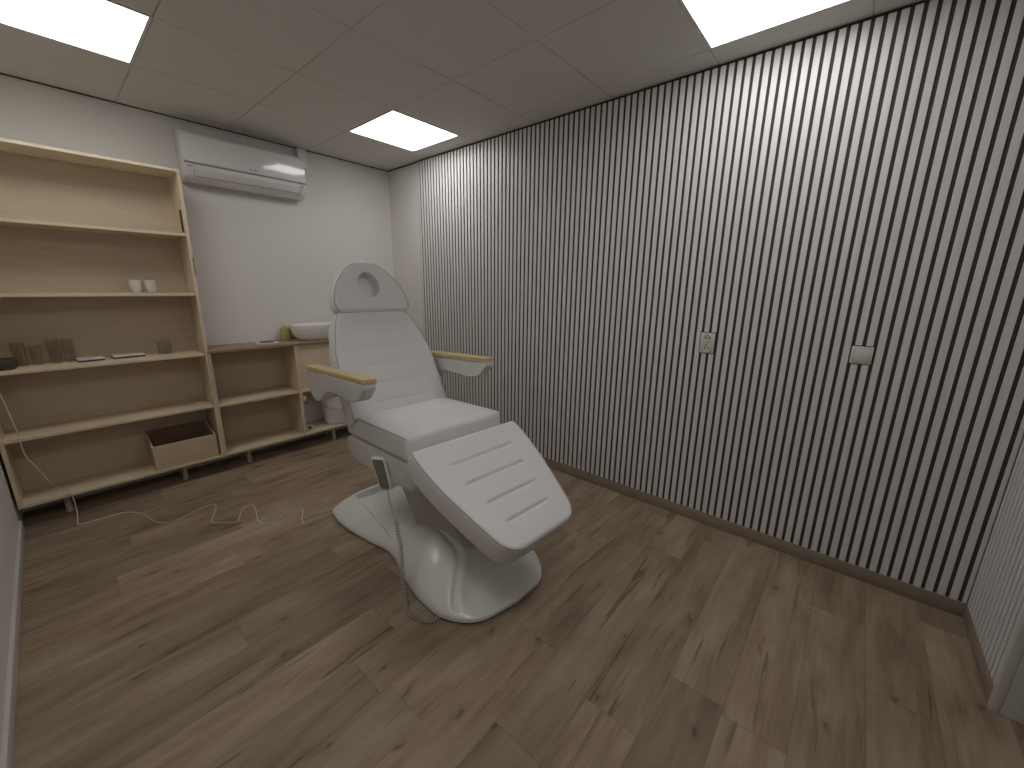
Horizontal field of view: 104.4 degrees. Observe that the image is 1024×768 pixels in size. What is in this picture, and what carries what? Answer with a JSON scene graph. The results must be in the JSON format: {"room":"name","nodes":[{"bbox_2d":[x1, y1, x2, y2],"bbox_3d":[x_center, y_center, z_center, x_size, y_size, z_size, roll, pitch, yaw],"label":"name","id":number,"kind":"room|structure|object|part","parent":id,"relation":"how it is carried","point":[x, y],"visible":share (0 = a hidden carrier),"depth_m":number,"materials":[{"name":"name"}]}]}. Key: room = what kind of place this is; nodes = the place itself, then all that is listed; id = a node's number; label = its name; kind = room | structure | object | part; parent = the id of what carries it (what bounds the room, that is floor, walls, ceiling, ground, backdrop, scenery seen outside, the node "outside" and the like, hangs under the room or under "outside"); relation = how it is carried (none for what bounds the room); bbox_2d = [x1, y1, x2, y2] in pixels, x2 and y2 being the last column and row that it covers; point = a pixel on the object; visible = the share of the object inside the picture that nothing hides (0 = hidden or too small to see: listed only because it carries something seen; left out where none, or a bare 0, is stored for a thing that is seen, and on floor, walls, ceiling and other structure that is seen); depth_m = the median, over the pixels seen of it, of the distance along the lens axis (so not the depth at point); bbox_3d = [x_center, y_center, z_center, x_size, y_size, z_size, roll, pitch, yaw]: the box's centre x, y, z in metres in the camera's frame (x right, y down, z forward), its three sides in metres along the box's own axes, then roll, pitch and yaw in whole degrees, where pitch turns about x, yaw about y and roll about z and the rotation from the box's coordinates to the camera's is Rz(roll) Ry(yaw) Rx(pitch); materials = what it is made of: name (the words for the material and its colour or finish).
{"room":"beauty treatment room","nodes":[
{"label":"beauty treatment room","id":0,"kind":"room"},
{"bbox_2d":[0,452,22,747],"bbox_3d":[-1.424,-0.124,0.736,4.600,2.750,0.100,12,18,39],"label":"wall","id":1,"kind":"structure","parent":0,"point":[10,514],"depth_m":1.85,"materials":[{"name":"white paint"}]},
{"bbox_2d":[0,521,24,767],"bbox_3d":[-1.335,1.183,1.039,4.160,0.070,0.014,12,18,39],"label":"baseboard","id":2,"kind":"structure","parent":1,"relation":"attached to","point":[7,748],"depth_m":1.48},
{"bbox_2d":[0,74,393,511],"bbox_3d":[-2.200,-0.772,3.355,0.100,2.750,3.171,12,18,39],"label":"wall","id":3,"kind":"structure","parent":0,"point":[261,262],"depth_m":3.25,"materials":[{"name":"white paint"}]},
{"bbox_2d":[0,73,387,171],"bbox_3d":[-2.188,-1.919,2.990,0.004,0.007,2.842,12,18,39],"label":"trim","id":4,"kind":"structure","parent":3,"relation":"attached to","point":[0,73],"depth_m":2.74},
{"bbox_2d":[173,128,306,200],"bbox_3d":[-2.034,-1.719,3.092,0.173,0.418,0.890,12,18,39],"label":"air conditioner","id":5,"kind":"object","parent":3,"relation":"attached to","point":[203,160],"visible":1,"depth_m":2.98,"materials":[{"name":"white plastic"}]},
{"bbox_3d":[-2.004,-1.702,3.021,0.028,0.184,0.814,12,18,39],"label":"panel","id":6,"kind":"part","parent":5,"relation":"part of","materials":[{"name":"white plastic"}]},
{"bbox_2d":[0,0,922,170],"bbox_3d":[-0.477,-1.626,1.560,4.700,0.140,3.071,12,18,39],"label":"ceiling","id":7,"kind":"structure","parent":0,"point":[303,74],"depth_m":2.05,"materials":[{"name":"white tile"}]},
{"bbox_2d":[0,0,152,63],"bbox_3d":[-2.000,-1.623,1.709,0.597,0.032,0.597,12,18,39],"label":"recessed light","id":8,"kind":"object","parent":7,"relation":"in","point":[108,28],"visible":0.89,"depth_m":1.79,"materials":[{"name":"white plastic"}]},
{"bbox_2d":[348,109,459,151],"bbox_3d":[-0.823,-1.933,3.036,0.597,0.032,0.597,12,18,39],"label":"recessed light","id":9,"kind":"object","parent":7,"relation":"in","point":[392,127],"visible":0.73,"depth_m":3.01,"materials":[{"name":"white plastic"}]},
{"bbox_2d":[678,0,852,49],"bbox_3d":[0.993,-1.540,1.517,0.597,0.032,0.597,12,18,39],"label":"recessed light","id":10,"kind":"object","parent":7,"relation":"in","point":[718,22],"visible":1,"depth_m":1.68,"materials":[{"name":"white plastic"}]},
{"bbox_2d":[14,427,1023,767],"bbox_3d":[-0.437,0.977,2.201,4.800,0.060,3.171,12,18,39],"label":"floor","id":11,"kind":"structure","parent":0,"point":[648,635],"depth_m":1.63,"materials":[{"name":"brown wood"}]},
{"bbox_2d":[0,138,224,511],"bbox_3d":[-2.671,-0.298,2.596,0.299,2.178,1.046,12,18,39],"label":"bookcase","id":12,"kind":"object","parent":11,"relation":"on","point":[76,226],"visible":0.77,"depth_m":2.60,"materials":[{"name":"brown wood"}]},
{"bbox_2d":[0,358,17,370],"bbox_3d":[-2.926,-0.113,2.277,0.124,0.062,0.124,12,18,39],"label":"stone bowl","id":13,"kind":"object","parent":12,"relation":"on","point":[5,363],"visible":1,"depth_m":2.27,"materials":[{"name":"grey stone"}]},
{"bbox_3d":[-3.007,-0.266,2.203,0.299,2.026,0.018,12,18,39],"label":"panel","id":14,"kind":"part","parent":12,"relation":"part of","materials":[{"name":"brown wood"}]},
{"bbox_2d":[8,342,28,366],"bbox_3d":[-2.949,-0.177,2.375,0.060,0.140,0.060,12,18,39],"label":"drinking glass","id":15,"kind":"object","parent":12,"relation":"on","point":[13,342],"visible":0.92,"depth_m":2.39,"materials":[{"name":"clear glass"}]},
{"bbox_2d":[44,339,62,362],"bbox_3d":[-2.865,-0.207,2.484,0.056,0.148,0.056,12,18,39],"label":"drinking glass","id":16,"kind":"object","parent":12,"relation":"on","point":[44,339],"visible":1,"depth_m":2.50,"materials":[{"name":"clear glass"}]},
{"bbox_2d":[60,339,75,361],"bbox_3d":[-2.829,-0.215,2.533,0.056,0.142,0.056,12,18,39],"label":"drinking glass","id":17,"kind":"object","parent":12,"relation":"on","point":[67,339],"visible":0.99,"depth_m":2.54,"materials":[{"name":"clear glass"}]},
{"bbox_3d":[-2.873,0.759,2.566,0.040,0.134,0.040,12,18,39],"label":"leg","id":18,"kind":"part","parent":12,"relation":"part of","materials":[{"name":"grey metal"}]},
{"bbox_2d":[75,355,104,362],"bbox_3d":[-2.741,-0.164,2.580,0.104,0.022,0.124,11,17,36],"label":"case","id":19,"kind":"object","parent":12,"relation":"on","point":[99,357],"visible":1,"depth_m":2.56,"materials":[{"name":"plastic"}]},
{"bbox_3d":[-2.651,-0.952,2.420,0.259,0.018,1.003,12,18,39],"label":"shelf","id":20,"kind":"part","parent":12,"relation":"part of","materials":[{"name":"brown wood"}]},
{"bbox_3d":[-2.658,-0.566,2.512,0.259,0.018,0.996,12,18,39],"label":"shelf","id":21,"kind":"part","parent":12,"relation":"part of","materials":[{"name":"brown wood"}]},
{"bbox_3d":[-2.665,-0.149,2.610,0.259,0.018,0.988,12,18,39],"label":"shelf","id":22,"kind":"part","parent":12,"relation":"part of","materials":[{"name":"brown wood"}]},
{"bbox_3d":[-2.670,0.232,2.704,0.259,0.018,0.988,12,18,39],"label":"shelf","id":23,"kind":"part","parent":12,"relation":"part of","materials":[{"name":"brown wood"}]},
{"bbox_3d":[-2.675,0.626,2.800,0.259,0.018,0.988,12,18,39],"label":"shelf","id":24,"kind":"part","parent":12,"relation":"part of","materials":[{"name":"brown wood"}]},
{"bbox_2d":[110,352,145,358],"bbox_3d":[-2.630,-0.197,2.720,0.104,0.022,0.161,11,17,36],"label":"case","id":25,"kind":"object","parent":12,"relation":"on","point":[133,354],"visible":1,"depth_m":2.69,"materials":[{"name":"plastic"}]},
{"bbox_2d":[127,280,141,292],"bbox_3d":[-2.532,-0.656,2.671,0.072,0.085,0.072,12,18,39],"label":"cup","id":26,"kind":"object","parent":12,"relation":"on","point":[135,286],"visible":0.99,"depth_m":2.65,"materials":[{"name":"white ceramic"}]},
{"bbox_2d":[143,280,156,292],"bbox_3d":[-2.482,-0.670,2.728,0.072,0.085,0.072,12,18,39],"label":"cup","id":27,"kind":"object","parent":12,"relation":"on","point":[150,285],"visible":1,"depth_m":2.71,"materials":[{"name":"white ceramic"}]},
{"bbox_2d":[156,340,172,353],"bbox_3d":[-2.515,-0.285,2.867,0.086,0.126,0.086,12,18,39],"label":"glass jar","id":28,"kind":"object","parent":12,"relation":"on","point":[167,341],"visible":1,"depth_m":2.87,"materials":[{"name":"clear glass"}]},
{"bbox_2d":[144,420,218,470],"bbox_3d":[-2.481,0.452,2.992,0.250,0.232,0.370,12,18,39],"label":"wooden crate","id":29,"kind":"object","parent":12,"relation":"on","point":[169,447],"visible":1,"depth_m":2.96,"materials":[{"name":"brown wood"}]},
{"bbox_3d":[-2.481,0.655,3.009,0.040,0.134,0.040,12,18,39],"label":"leg","id":30,"kind":"part","parent":12,"relation":"part of","materials":[{"name":"grey metal"}]},
{"bbox_3d":[-2.342,-0.441,2.953,0.299,2.026,0.040,12,18,39],"label":"panel","id":31,"kind":"part","parent":12,"relation":"part of","materials":[{"name":"brown wood"}]},
{"bbox_2d":[0,394,333,524],"bbox_3d":[-1.978,0.425,2.453,1.789,0.863,0.246,0,14,-2],"label":"power cable","id":32,"kind":"object","parent":11,"relation":"on","point":[0,394],"visible":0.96,"depth_m":2.48,"materials":[{"name":"white plastic"}]},
{"bbox_2d":[208,343,346,462],"bbox_3d":[-1.915,0.102,3.598,0.307,0.943,1.322,12,18,39],"label":"shelf unit","id":33,"kind":"object","parent":11,"relation":"on","point":[259,398],"visible":0.82,"depth_m":3.44,"materials":[{"name":"brown wood"}]},
{"bbox_3d":[-2.344,0.148,3.103,0.299,0.809,0.018,12,18,39],"label":"panel","id":34,"kind":"part","parent":33,"relation":"part of","materials":[{"name":"brown wood"}]},
{"bbox_3d":[-2.187,0.587,3.302,0.040,0.134,0.040,12,18,39],"label":"leg","id":35,"kind":"part","parent":33,"relation":"part of","materials":[{"name":"silver metal"}]},
{"bbox_3d":[-2.258,0.064,3.414,0.006,0.791,0.582,12,18,39],"label":"panel","id":36,"kind":"part","parent":33,"relation":"part of","materials":[{"name":"brown wood"}]},
{"bbox_3d":[-2.145,0.097,3.322,0.292,0.018,0.582,12,18,39],"label":"shelf","id":37,"kind":"part","parent":33,"relation":"part of","materials":[{"name":"brown wood"}]},
{"bbox_2d":[207,338,328,353],"bbox_3d":[-1.908,-0.369,3.488,0.303,0.024,1.332,12,18,39],"label":"countertop","id":38,"kind":"structure","parent":33,"relation":"on","point":[212,349],"depth_m":3.20,"materials":[{"name":"brown wood"}]},
{"bbox_2d":[280,322,291,340],"bbox_3d":[-1.996,-0.467,3.495,0.086,0.160,0.086,12,18,39],"label":"soap bottle","id":39,"kind":"object","parent":38,"relation":"on","point":[285,332],"visible":1,"depth_m":3.47,"materials":[{"name":"yellow plastic"}]},
{"bbox_2d":[289,322,330,340],"bbox_3d":[-1.770,-0.481,3.612,0.278,0.138,0.464,12,18,39],"label":"basin","id":40,"kind":"object","parent":38,"relation":"in","point":[312,330],"visible":0.76,"depth_m":3.48,"materials":[{"name":"white ceramic"}]},
{"bbox_3d":[-2.074,-0.352,3.353,0.170,0.002,0.145,12,18,39],"label":"paper sheet","id":41,"kind":"object","parent":38,"relation":"on","visible":0},
{"bbox_2d":[259,340,274,342],"bbox_3d":[-2.061,-0.354,3.337,0.090,0.011,0.120,12,18,39],"label":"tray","id":42,"kind":"object","parent":41,"relation":"on","point":[268,341],"visible":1,"depth_m":3.34,"materials":[{"name":"plastic"}]},
{"bbox_2d":[306,424,312,430],"bbox_3d":[-1.835,0.397,3.600,0.010,0.066,0.066,12,18,39],"label":"cable reel","id":43,"kind":"object","parent":33,"relation":"on","point":[310,427],"visible":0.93,"depth_m":3.60,"materials":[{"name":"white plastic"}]},
{"bbox_3d":[-1.626,-0.197,3.682,0.018,0.395,0.681,12,18,39],"label":"panel","id":44,"kind":"part","parent":33,"relation":"part of","materials":[{"name":"brown wood"}]},
{"bbox_3d":[-1.718,0.466,3.821,0.040,0.134,0.040,12,18,39],"label":"leg","id":45,"kind":"part","parent":33,"relation":"part of","materials":[{"name":"silver metal"}]},
{"bbox_2d":[321,396,346,423],"bbox_3d":[-1.699,0.230,3.851,0.298,0.274,0.283,12,18,39],"label":"bucket","id":46,"kind":"object","parent":33,"relation":"on","point":[332,410],"visible":0.52,"depth_m":3.75,"materials":[{"name":"white plastic"}]},
{"bbox_2d":[306,261,571,622],"bbox_3d":[-0.409,0.136,2.164,1.614,1.592,0.841,14,19,43],"label":"chair","id":47,"kind":"object","parent":11,"relation":"on","point":[472,497],"visible":1,"depth_m":2.01,"materials":[{"name":"leather"}]},
{"bbox_3d":[-0.916,0.037,2.099,0.731,0.207,0.069,14,19,43],"label":"armrest","id":48,"kind":"part","parent":47,"relation":"part of","materials":[{"name":"white plastic"}]},
{"bbox_3d":[-0.788,-0.135,2.477,0.425,0.635,0.644,14,19,43],"label":"backrest","id":49,"kind":"part","parent":47,"relation":"part of","materials":[{"name":"white leather"}]},
{"bbox_2d":[371,456,439,623],"bbox_3d":[-0.531,0.713,1.879,0.112,0.603,0.573,-10,17,-37],"label":"remote control","id":50,"kind":"object","parent":47,"relation":"hanging from","point":[379,463],"visible":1,"depth_m":1.98,"materials":[{"name":"white plastic"}]},
{"bbox_3d":[-0.508,0.216,2.273,0.670,0.150,0.616,14,19,43],"label":"seat","id":51,"kind":"part","parent":47,"relation":"part of","materials":[{"name":"white leather"}]},
{"bbox_3d":[-0.394,-0.096,2.634,0.731,0.207,0.069,14,19,43],"label":"armrest","id":52,"kind":"part","parent":47,"relation":"part of","materials":[{"name":"white plastic"}]},
{"bbox_2d":[388,163,1023,603],"bbox_3d":[0.508,-0.633,2.915,4.600,2.750,0.129,12,18,39],"label":"wall","id":53,"kind":"structure","parent":0,"point":[403,182],"depth_m":4.03,"materials":[{"name":"white paint"}]},
{"bbox_2d":[388,162,416,171],"bbox_3d":[-1.073,-2.121,3.877,0.496,0.009,0.006,12,18,39],"label":"trim","id":54,"kind":"structure","parent":53,"relation":"attached to","point":[414,162],"depth_m":3.87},
{"bbox_2d":[416,0,930,161],"bbox_3d":[0.605,-1.755,2.465,3.950,0.006,0.022,12,18,39],"label":"trim","id":55,"kind":"structure","parent":53,"relation":"attached to","point":[923,1],"depth_m":2.05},
{"bbox_2d":[417,0,1023,603],"bbox_3d":[0.593,-0.538,2.760,3.942,2.494,0.020,12,18,39],"label":"panelling","id":56,"kind":"object","parent":53,"relation":"attached to","point":[799,205],"visible":0.84,"depth_m":2.05,"materials":[{"name":"white painted wood"},{"name":"dark felt"}]},
{"bbox_2d":[699,332,715,353],"bbox_3d":[1.142,-0.240,2.324,0.077,0.118,0.015,12,18,39],"label":"wall socket","id":57,"kind":"object","parent":56,"relation":"attached to","point":[707,340],"visible":1,"depth_m":2.32,"materials":[{"name":"beige plastic"}]},
{"bbox_2d":[702,344,710,351],"bbox_3d":[1.139,-0.211,2.328,0.049,0.049,0.007,12,18,39],"label":"outlet","id":58,"kind":"object","parent":57,"relation":"attached to","point":[705,347],"depth_m":2.33,"materials":[{"name":"plastic"}]},
{"bbox_2d":[703,334,711,341],"bbox_3d":[1.140,-0.267,2.314,0.049,0.049,0.007,12,18,39],"label":"outlet","id":59,"kind":"object","parent":57,"relation":"attached to","point":[706,337],"depth_m":2.32,"materials":[{"name":"plastic"}]},
{"bbox_2d":[849,346,873,364],"bbox_3d":[1.663,-0.137,1.889,0.079,0.082,0.012,12,18,39],"label":"light switch","id":60,"kind":"object","parent":56,"relation":"attached to","point":[859,355],"visible":1,"depth_m":1.89,"materials":[{"name":"beige plastic"}]},
{"bbox_2d":[543,457,966,616],"bbox_3d":[0.503,0.694,3.126,4.140,0.073,0.023,12,18,39],"label":"baseboard","id":61,"kind":"structure","parent":53,"relation":"attached to","point":[956,607],"depth_m":2.24,"materials":[{"name":"brown laminate"}]},
{"bbox_3d":[1.221,-0.013,0.412,0.109,2.750,2.842,12,18,39],"label":"wall","id":62,"kind":"structure","parent":0,"visible":0},
{"bbox_2d":[962,605,993,701],"bbox_3d":[1.901,1.080,1.612,0.023,0.073,0.516,12,18,39],"label":"baseboard","id":63,"kind":"structure","parent":62,"relation":"attached to","point":[982,666],"depth_m":1.59,"materials":[{"name":"brown laminate"}]},
{"bbox_2d":[967,439,1023,684],"bbox_3d":[1.917,-0.168,1.307,0.020,2.494,0.517,12,18,39],"label":"panelling","id":64,"kind":"object","parent":62,"relation":"attached to","point":[995,604],"visible":0.98,"depth_m":1.54,"materials":[{"name":"white painted wood"},{"name":"dark felt"}]},
{"bbox_2d":[988,609,1023,724],"bbox_3d":[1.467,0.221,0.790,0.129,2.122,0.962,12,18,39],"label":"door","id":65,"kind":"structure","parent":62,"relation":"in","point":[1006,699],"depth_m":1.37,"materials":[{"name":"grey wood"}]}
]}

